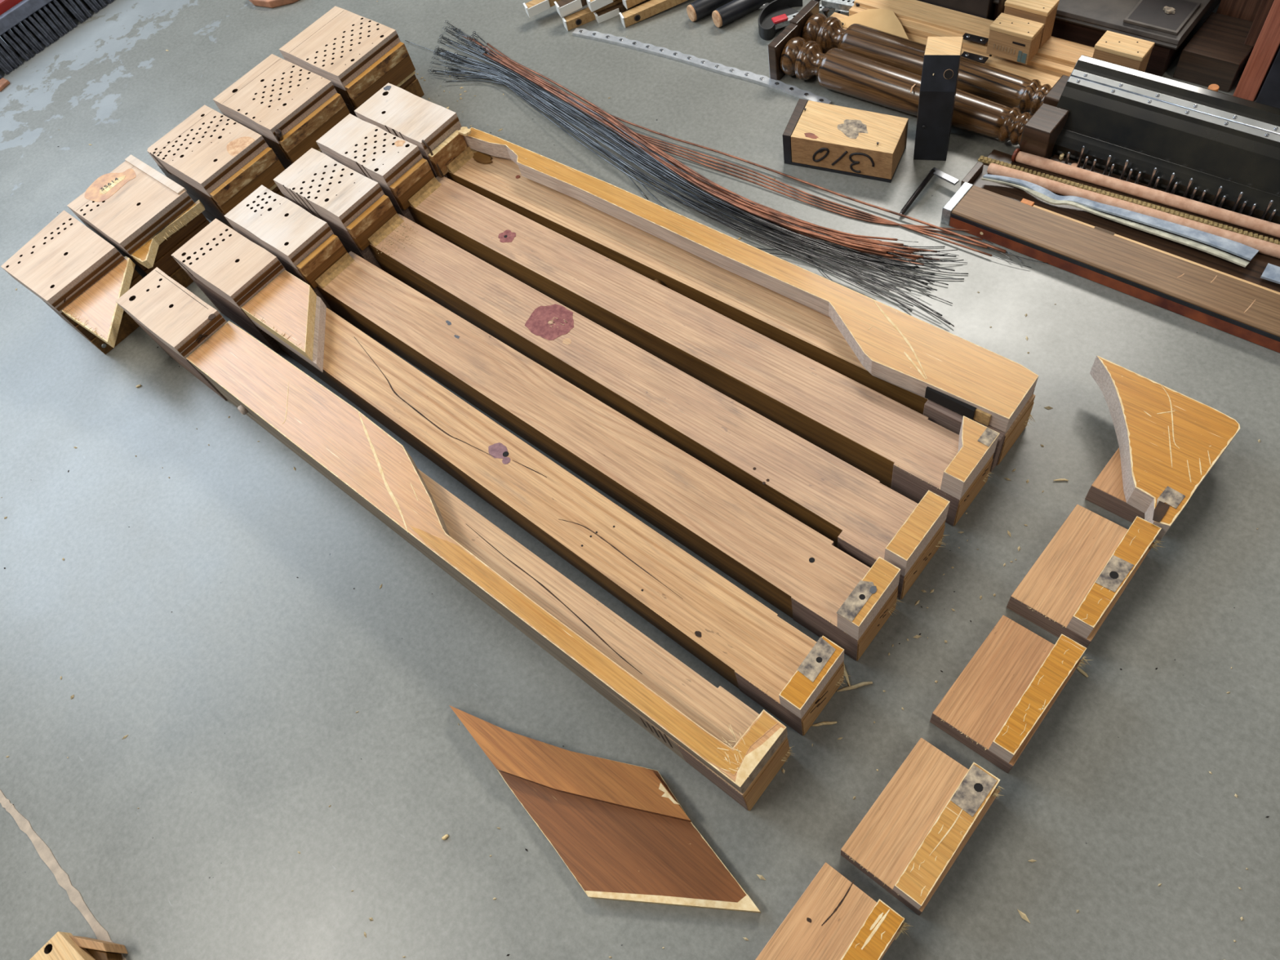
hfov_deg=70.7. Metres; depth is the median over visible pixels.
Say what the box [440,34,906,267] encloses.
string
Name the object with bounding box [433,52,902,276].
string
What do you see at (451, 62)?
string
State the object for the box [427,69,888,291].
string
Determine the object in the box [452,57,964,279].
string
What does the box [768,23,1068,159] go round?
turned leg
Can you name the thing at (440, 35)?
string
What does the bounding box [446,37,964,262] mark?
string
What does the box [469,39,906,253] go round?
string
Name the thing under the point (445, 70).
string
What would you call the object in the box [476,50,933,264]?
string
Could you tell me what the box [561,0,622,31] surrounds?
key
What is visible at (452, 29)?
string
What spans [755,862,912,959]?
wood block
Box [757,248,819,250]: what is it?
string
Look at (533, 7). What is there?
key
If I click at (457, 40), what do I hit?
string
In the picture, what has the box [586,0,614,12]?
key
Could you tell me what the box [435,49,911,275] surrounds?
string
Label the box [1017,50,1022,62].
print
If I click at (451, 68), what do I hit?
string
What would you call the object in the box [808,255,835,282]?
string
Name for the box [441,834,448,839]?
wood splinter
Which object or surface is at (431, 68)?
string
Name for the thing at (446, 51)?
string
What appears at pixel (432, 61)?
string
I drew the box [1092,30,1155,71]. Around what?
block
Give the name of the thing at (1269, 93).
board
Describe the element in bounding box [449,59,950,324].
string
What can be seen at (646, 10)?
key
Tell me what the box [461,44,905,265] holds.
string
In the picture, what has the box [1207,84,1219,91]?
peg
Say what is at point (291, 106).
block
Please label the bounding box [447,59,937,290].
string
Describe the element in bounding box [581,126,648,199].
string
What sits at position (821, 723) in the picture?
wood splinter
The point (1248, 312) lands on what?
plank
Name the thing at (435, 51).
string
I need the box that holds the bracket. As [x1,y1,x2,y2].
[813,0,859,17]
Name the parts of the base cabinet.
panel, corner post, moulding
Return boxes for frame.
[960,146,1279,294]
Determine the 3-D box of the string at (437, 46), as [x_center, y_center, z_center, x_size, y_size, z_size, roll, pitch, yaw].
[-0.007,-0.617,1.674,1.238,0.007,0.040,37,73,28]
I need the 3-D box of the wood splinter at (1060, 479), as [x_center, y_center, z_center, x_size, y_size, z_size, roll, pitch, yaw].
[0.553,0.000,1.187,0.018,0.003,0.004,1,60,13]
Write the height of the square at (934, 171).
0.016 m
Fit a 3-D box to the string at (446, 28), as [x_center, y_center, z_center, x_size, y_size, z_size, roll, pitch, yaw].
[-0.039,-0.666,1.699,1.190,0.018,0.063,38,73,28]
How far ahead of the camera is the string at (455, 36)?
1.47 m
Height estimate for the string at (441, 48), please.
0.004 m
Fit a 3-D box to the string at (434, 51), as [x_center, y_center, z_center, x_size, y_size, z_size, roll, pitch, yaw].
[-0.010,-0.610,1.674,1.229,0.004,0.064,35,72,28]
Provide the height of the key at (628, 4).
0.024 m
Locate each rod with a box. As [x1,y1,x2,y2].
[686,0,733,21]
[711,0,773,27]
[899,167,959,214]
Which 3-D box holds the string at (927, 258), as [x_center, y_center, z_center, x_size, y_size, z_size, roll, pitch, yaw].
[0.062,-0.595,1.646,1.140,0.009,0.087,34,71,27]
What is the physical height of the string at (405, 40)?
0.001 m
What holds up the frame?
on the floor
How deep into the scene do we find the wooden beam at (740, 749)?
1.19 m
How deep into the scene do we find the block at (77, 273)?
1.58 m
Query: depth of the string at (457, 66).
1.64 m
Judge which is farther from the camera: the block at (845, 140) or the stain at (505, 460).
the block at (845, 140)
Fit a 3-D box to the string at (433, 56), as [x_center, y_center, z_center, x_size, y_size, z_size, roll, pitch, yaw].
[-0.023,-0.607,1.664,1.186,0.015,0.044,37,73,28]
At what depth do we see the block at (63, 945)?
1.06 m
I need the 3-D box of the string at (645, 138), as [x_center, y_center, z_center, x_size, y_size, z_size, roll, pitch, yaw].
[0.058,-0.641,1.675,1.326,0.011,0.079,34,71,27]
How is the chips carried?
on the floor
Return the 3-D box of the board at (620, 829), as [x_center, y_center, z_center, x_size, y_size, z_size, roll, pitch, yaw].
[-0.053,0.376,1.075,0.149,0.027,0.437,-39,59,-12]
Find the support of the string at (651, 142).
on the floor
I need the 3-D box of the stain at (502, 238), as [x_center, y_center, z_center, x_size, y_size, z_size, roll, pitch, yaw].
[-0.228,-0.403,1.514,0.016,0.001,0.014,32,70,27]
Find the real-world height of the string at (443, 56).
0.012 m
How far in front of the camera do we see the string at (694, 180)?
1.49 m
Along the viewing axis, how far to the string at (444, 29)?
1.42 m
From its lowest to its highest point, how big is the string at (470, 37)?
0.021 m
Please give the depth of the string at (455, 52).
1.58 m
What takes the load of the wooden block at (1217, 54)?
on the floor
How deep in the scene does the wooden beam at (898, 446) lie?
1.34 m
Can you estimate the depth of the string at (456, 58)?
1.58 m
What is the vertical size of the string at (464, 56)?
0.007 m
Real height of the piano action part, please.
0.117 m
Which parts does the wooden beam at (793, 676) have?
corner panel, panel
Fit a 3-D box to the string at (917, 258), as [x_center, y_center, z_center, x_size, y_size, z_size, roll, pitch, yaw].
[0.046,-0.605,1.653,1.113,0.011,0.064,36,72,28]
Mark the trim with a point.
(987, 160)
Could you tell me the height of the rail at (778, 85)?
0.006 m
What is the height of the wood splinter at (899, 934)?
0.005 m
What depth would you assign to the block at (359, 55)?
1.78 m
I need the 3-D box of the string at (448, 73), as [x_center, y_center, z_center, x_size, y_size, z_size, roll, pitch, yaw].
[0.028,-0.562,1.637,1.198,0.003,0.050,36,72,28]
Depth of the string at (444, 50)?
1.51 m
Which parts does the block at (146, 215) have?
corner panel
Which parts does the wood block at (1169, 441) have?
rail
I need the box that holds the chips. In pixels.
[0,0,1269,959]
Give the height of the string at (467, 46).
0.014 m
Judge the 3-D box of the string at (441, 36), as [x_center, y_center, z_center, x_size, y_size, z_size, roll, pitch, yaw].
[-0.020,-0.640,1.687,1.218,0.007,0.039,37,73,28]
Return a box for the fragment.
[0,77,9,91]
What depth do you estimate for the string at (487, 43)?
1.76 m
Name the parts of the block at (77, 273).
corner panel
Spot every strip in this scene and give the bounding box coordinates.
[981,173,1258,266]
[1260,263,1279,284]
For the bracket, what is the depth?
1.75 m
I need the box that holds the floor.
[0,0,1279,959]
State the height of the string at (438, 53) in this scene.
0.007 m
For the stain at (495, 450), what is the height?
0.001 m
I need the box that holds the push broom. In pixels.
[0,0,114,79]
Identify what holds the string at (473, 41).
on the floor
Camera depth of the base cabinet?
1.52 m
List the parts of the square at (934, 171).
dark arm, flat arm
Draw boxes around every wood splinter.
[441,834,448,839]
[811,721,836,726]
[836,681,872,692]
[843,663,850,686]
[894,916,904,940]
[1053,478,1068,480]
[1076,666,1088,677]
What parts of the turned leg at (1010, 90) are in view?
head plate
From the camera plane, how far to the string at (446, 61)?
1.51 m
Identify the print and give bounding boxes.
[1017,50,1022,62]
[1020,53,1026,63]
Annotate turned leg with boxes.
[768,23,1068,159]
[789,0,1069,115]
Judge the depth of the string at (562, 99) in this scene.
1.67 m
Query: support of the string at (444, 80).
on the floor
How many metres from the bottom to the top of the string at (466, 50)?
0.022 m
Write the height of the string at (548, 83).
0.018 m
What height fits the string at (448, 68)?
0.012 m
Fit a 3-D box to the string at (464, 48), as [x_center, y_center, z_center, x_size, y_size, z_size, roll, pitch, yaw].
[0.043,-0.607,1.661,1.220,0.004,0.061,35,72,28]
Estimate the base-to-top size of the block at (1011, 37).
0.053 m
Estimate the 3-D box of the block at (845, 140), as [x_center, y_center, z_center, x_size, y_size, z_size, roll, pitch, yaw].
[0.350,-0.585,1.548,0.199,0.064,0.101,19,65,22]
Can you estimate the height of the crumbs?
0.001 m
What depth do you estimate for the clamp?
1.79 m
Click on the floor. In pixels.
(237, 705)
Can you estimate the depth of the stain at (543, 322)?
1.40 m
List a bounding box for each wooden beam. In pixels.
[115,266,793,810]
[171,218,848,735]
[223,185,902,661]
[273,147,950,599]
[315,113,999,526]
[354,83,1038,472]
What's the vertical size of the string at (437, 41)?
0.018 m
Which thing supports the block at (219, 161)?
on the floor
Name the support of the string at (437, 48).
on the floor
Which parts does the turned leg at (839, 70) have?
head plate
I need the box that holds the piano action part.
[1052,54,1279,223]
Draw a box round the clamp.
[758,0,802,40]
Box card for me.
[840,8,908,39]
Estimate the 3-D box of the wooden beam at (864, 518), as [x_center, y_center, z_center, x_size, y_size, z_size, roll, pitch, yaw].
[-0.123,-0.221,1.381,1.278,0.145,0.107,32,70,27]
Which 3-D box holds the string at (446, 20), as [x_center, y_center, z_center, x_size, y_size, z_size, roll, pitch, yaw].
[-0.010,-0.662,1.706,1.273,0.003,0.104,36,72,28]
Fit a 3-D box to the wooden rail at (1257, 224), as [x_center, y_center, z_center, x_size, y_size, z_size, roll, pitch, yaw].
[0.944,-0.347,1.289,0.846,0.021,0.021,29,69,26]
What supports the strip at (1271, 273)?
on the frame
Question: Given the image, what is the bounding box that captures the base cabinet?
[917,0,1221,75]
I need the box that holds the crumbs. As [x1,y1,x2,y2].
[377,220,417,254]
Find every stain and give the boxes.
[488,442,507,458]
[499,235,506,242]
[502,229,511,236]
[502,457,510,464]
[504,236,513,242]
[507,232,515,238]
[524,303,573,340]
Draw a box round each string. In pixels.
[404,40,544,98]
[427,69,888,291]
[430,61,884,279]
[430,68,942,315]
[431,56,904,283]
[431,71,874,280]
[433,50,934,275]
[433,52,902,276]
[434,50,875,266]
[435,45,928,284]
[435,48,928,284]
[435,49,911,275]
[436,53,932,298]
[437,38,957,252]
[437,40,884,262]
[437,48,948,284]
[439,35,911,268]
[439,35,918,267]
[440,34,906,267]
[440,48,931,290]
[441,56,932,275]
[442,26,871,250]
[442,49,913,279]
[444,29,956,257]
[444,61,934,282]
[444,66,954,326]
[444,70,939,315]
[444,80,876,294]
[445,20,945,247]
[445,28,668,162]
[445,50,933,284]
[446,26,969,231]
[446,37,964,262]
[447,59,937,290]
[448,67,896,287]
[448,68,911,292]
[448,72,952,303]
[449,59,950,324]
[450,26,992,244]
[451,62,899,284]
[452,29,1022,264]
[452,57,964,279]
[453,27,1012,260]
[453,28,1048,263]
[453,35,907,248]
[453,52,915,269]
[453,75,911,311]
[453,76,913,306]
[455,35,897,254]
[456,40,947,255]
[456,57,891,269]
[456,57,895,275]
[457,28,1031,267]
[457,66,870,282]
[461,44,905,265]
[463,48,968,274]
[464,56,922,287]
[465,49,955,271]
[466,43,911,262]
[466,45,896,251]
[468,37,945,268]
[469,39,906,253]
[469,43,919,267]
[470,35,897,245]
[471,33,918,242]
[472,31,940,252]
[474,38,911,247]
[475,48,958,255]
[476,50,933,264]
[479,44,942,261]
[479,45,872,248]
[484,45,906,245]
[484,51,910,253]
[484,52,955,262]
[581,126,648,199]
[588,107,940,271]
[626,135,940,264]
[629,172,667,208]
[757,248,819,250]
[768,253,800,257]
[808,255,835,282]
[898,253,966,262]
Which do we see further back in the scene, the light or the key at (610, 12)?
the key at (610, 12)
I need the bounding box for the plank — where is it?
[940,182,1279,352]
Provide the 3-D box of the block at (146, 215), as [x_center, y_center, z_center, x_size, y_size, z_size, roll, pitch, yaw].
[-0.909,-0.473,1.698,0.247,0.148,0.159,32,70,27]
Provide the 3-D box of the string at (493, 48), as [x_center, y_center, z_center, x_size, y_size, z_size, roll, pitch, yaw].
[0.013,-0.644,1.670,1.119,0.012,0.078,36,72,28]
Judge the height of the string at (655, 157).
0.017 m
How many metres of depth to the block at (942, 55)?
1.43 m
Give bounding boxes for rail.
[572,28,831,104]
[986,162,1279,258]
[1011,148,1279,238]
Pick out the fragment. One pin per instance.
(4, 82)
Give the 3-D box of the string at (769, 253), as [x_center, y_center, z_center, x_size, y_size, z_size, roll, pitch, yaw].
[0.217,-0.369,1.480,0.124,0.001,0.007,6,61,16]
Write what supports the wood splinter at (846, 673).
on the floor
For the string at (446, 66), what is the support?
on the floor
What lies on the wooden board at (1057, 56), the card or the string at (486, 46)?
the card
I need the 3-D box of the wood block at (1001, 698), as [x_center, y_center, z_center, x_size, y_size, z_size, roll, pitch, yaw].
[0.426,0.237,1.030,0.112,0.071,0.161,32,70,27]
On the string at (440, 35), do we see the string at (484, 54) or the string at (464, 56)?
the string at (484, 54)
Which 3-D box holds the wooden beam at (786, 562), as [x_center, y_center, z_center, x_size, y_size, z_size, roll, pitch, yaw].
[-0.193,-0.148,1.351,1.287,0.145,0.098,32,70,27]
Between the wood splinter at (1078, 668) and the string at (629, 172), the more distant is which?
the string at (629, 172)
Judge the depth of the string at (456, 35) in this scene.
1.89 m
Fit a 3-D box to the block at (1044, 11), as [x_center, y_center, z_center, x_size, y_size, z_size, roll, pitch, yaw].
[0.668,-0.793,1.552,0.077,0.067,0.040,32,70,27]
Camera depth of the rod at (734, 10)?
1.80 m
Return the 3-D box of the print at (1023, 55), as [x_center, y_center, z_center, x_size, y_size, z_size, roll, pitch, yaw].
[0.653,-0.718,1.537,0.008,0.018,0.001,32,70,27]
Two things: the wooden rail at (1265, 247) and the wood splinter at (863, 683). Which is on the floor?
the wood splinter at (863, 683)
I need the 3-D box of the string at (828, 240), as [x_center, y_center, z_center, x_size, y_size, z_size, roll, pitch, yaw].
[0.014,-0.615,1.657,1.130,0.021,0.067,37,73,28]
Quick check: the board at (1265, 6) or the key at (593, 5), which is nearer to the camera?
the board at (1265, 6)
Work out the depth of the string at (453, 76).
1.47 m
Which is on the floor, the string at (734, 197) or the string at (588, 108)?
the string at (734, 197)
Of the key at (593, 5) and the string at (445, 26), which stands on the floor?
the string at (445, 26)
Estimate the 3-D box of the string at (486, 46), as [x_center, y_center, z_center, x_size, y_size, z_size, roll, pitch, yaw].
[0.022,-0.625,1.670,1.058,0.011,0.078,36,72,28]
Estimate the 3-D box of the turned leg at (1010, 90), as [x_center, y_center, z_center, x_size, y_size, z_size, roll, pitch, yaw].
[0.509,-0.731,1.597,0.537,0.073,0.073,32,70,27]
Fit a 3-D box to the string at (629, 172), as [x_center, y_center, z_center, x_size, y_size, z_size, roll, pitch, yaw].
[0.005,-0.528,1.622,0.003,0.001,0.256,-33,58,-9]
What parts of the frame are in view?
rail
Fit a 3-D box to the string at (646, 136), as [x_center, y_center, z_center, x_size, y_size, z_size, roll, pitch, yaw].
[0.073,-0.631,1.666,1.346,0.011,0.076,34,71,27]
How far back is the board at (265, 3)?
2.18 m
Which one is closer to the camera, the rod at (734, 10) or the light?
the light
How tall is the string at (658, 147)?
0.011 m
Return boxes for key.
[523,0,559,17]
[554,0,586,17]
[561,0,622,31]
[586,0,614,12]
[593,0,650,23]
[618,0,687,27]
[622,0,645,8]
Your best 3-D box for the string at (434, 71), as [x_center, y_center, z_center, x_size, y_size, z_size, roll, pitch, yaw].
[-0.037,-0.588,1.651,1.108,0.021,0.063,38,73,28]
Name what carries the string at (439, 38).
on the floor
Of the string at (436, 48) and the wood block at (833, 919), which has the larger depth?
the string at (436, 48)
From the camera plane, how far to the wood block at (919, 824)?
0.97 m
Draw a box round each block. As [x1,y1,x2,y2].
[0,209,142,354]
[29,931,128,959]
[66,154,209,288]
[146,104,284,230]
[213,53,350,169]
[279,6,424,117]
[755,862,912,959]
[782,98,908,182]
[840,737,1004,915]
[913,36,963,160]
[929,615,1092,773]
[986,13,1044,64]
[1004,0,1059,48]
[1006,504,1164,647]
[1084,355,1239,540]
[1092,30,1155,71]
[1173,12,1253,92]
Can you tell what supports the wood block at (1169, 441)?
on the floor
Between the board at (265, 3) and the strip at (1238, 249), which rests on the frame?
the strip at (1238, 249)
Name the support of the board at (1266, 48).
on the floor
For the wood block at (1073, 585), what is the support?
on the floor
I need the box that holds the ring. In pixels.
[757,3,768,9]
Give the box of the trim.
[977,155,1279,244]
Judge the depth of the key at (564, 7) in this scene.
1.89 m
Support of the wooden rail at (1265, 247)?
on the frame
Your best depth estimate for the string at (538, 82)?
1.68 m
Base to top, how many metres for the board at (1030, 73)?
0.026 m
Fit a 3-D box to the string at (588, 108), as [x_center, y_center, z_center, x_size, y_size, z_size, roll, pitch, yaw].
[0.035,-0.607,1.656,1.150,0.012,0.065,37,72,28]
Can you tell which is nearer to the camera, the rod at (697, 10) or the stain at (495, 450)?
the stain at (495, 450)
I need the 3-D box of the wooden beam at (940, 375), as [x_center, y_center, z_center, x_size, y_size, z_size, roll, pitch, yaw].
[0.008,-0.376,1.443,1.283,0.150,0.114,32,70,27]
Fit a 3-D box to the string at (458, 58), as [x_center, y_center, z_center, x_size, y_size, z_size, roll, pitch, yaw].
[0.002,-0.607,1.665,1.107,0.005,0.026,37,73,28]
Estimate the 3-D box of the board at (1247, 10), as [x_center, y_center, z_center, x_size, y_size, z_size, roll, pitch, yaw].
[0.960,-0.920,1.290,0.063,0.620,0.044,32,70,27]
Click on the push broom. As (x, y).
(42, 19)
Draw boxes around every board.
[248,0,298,8]
[449,705,760,912]
[831,12,1061,87]
[848,0,1094,76]
[1216,0,1262,21]
[1233,0,1279,101]
[1241,0,1274,74]
[1255,48,1279,108]
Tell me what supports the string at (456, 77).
on the floor
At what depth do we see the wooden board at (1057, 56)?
1.62 m
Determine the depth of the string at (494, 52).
1.59 m

